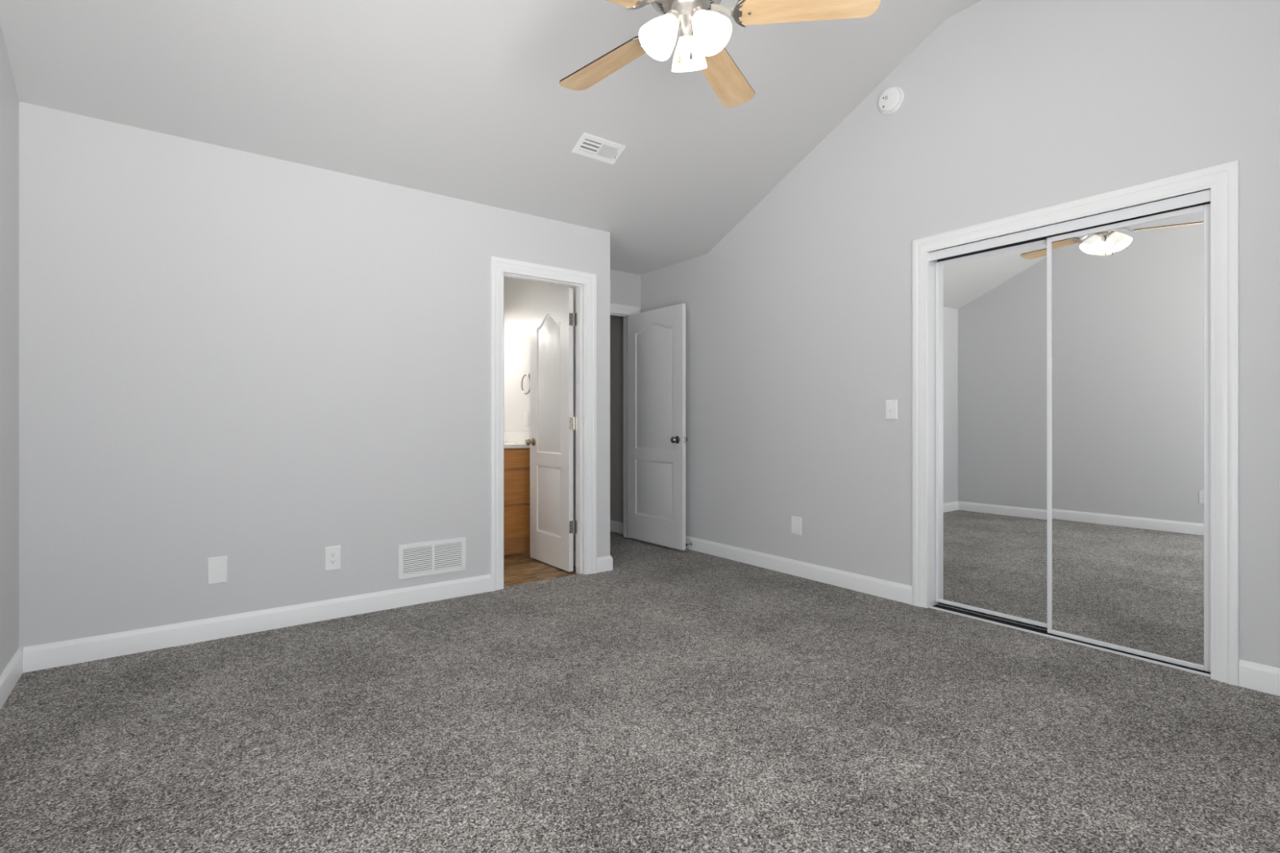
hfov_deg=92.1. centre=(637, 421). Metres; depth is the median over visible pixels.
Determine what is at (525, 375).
towel ring
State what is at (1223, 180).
trim
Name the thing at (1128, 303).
door
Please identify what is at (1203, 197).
door track
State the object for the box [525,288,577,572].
door
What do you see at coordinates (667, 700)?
floor
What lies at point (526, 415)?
wall plate
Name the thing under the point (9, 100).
wall
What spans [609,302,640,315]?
trim
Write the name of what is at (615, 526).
baseboard
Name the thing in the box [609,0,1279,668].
wall
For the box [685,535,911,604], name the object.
baseboard
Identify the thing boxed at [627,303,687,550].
door
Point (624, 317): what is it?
trim
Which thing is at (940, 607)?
door track
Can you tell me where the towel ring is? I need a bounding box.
[521,373,529,394]
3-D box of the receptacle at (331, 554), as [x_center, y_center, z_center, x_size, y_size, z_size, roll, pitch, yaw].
[-1.658,0.725,3.361,0.029,0.029,0.004,0,0,-37]
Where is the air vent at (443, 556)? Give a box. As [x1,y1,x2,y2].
[398,537,466,579]
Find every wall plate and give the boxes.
[207,555,227,585]
[524,413,528,426]
[791,515,801,535]
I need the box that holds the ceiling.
[0,0,982,275]
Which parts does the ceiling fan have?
blade, blade, lamp shade, bulb, lamp arm, lamp arm, lamp shade, pull chain, lamp arm, bulb, lamp shade, blade, blade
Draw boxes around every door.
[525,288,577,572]
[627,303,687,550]
[935,239,1047,627]
[1046,203,1210,672]
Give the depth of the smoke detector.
3.69 m
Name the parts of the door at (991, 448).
rail, rail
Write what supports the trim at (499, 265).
attached to the wall at (265, 364)
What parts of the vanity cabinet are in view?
drawer, drawer, drawer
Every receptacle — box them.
[329,552,336,557]
[329,559,336,564]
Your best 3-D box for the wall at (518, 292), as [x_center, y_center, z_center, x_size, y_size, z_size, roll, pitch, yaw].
[-0.788,-0.143,5.044,0.006,2.452,1.404,0,0,-37]
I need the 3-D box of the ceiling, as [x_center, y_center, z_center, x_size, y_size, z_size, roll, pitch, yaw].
[-0.711,-1.848,3.396,4.242,1.068,7.473,0,0,-37]
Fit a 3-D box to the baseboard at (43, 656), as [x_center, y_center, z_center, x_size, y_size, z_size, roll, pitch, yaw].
[-1.776,1.018,3.272,2.119,0.106,0.014,0,0,-37]
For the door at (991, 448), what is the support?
in the wall at (798, 320)
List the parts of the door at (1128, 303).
rail, rail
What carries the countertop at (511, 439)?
on the vanity cabinet
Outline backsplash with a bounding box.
[503,431,529,443]
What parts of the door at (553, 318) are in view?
knob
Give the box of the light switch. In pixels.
[885,399,897,419]
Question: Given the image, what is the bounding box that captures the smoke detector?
[878,86,903,114]
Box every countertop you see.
[503,431,529,448]
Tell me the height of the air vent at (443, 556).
0.200 m
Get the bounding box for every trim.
[490,256,596,591]
[503,271,585,574]
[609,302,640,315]
[609,312,629,537]
[911,160,1239,686]
[927,188,1208,608]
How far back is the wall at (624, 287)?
5.63 m
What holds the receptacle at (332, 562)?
attached to the power outlet at (333, 553)
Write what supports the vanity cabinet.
on the floor
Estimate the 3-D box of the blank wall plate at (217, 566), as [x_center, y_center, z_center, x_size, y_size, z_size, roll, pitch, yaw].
[-2.076,0.734,3.052,0.082,0.132,0.007,0,0,-37]
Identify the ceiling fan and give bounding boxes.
[559,0,880,107]
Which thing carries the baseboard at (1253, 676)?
attached to the wall at (798, 320)
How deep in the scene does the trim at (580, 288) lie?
4.35 m
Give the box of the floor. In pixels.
[0,530,1279,852]
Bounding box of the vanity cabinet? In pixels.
[503,448,529,555]
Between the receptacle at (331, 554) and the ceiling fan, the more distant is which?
the receptacle at (331, 554)
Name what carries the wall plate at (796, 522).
attached to the wall at (798, 320)
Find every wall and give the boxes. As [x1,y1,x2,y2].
[0,22,18,675]
[18,101,609,650]
[503,275,504,431]
[504,275,575,567]
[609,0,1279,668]
[609,269,640,306]
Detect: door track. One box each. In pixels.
[928,188,1210,262]
[928,604,1210,677]
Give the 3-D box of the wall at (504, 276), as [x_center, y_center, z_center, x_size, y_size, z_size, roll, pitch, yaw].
[-1.832,-0.139,5.203,1.490,2.460,0.100,0,0,-37]
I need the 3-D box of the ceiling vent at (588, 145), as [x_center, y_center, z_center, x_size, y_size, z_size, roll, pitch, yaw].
[-0.230,-1.635,3.701,0.300,0.067,0.138,0,0,-37]
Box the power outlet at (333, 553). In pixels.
[324,545,341,571]
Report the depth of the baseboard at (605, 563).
4.42 m
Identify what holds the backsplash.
attached to the wall at (504, 276)
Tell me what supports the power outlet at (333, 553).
attached to the wall at (265, 364)
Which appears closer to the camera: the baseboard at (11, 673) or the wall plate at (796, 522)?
the baseboard at (11, 673)
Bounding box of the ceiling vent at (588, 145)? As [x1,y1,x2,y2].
[571,132,626,164]
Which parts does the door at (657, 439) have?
knob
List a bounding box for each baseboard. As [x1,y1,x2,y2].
[0,648,22,710]
[22,574,491,672]
[573,551,613,573]
[609,520,622,533]
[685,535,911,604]
[1238,659,1279,696]
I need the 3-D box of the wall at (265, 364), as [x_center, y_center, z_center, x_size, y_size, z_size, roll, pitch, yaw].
[-1.455,-0.139,3.595,3.049,2.460,0.120,0,0,-37]
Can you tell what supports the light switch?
attached to the wall at (798, 320)
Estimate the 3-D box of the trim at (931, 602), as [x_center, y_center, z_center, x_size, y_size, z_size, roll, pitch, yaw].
[2.082,0.039,3.100,0.120,2.065,1.249,0,0,-37]

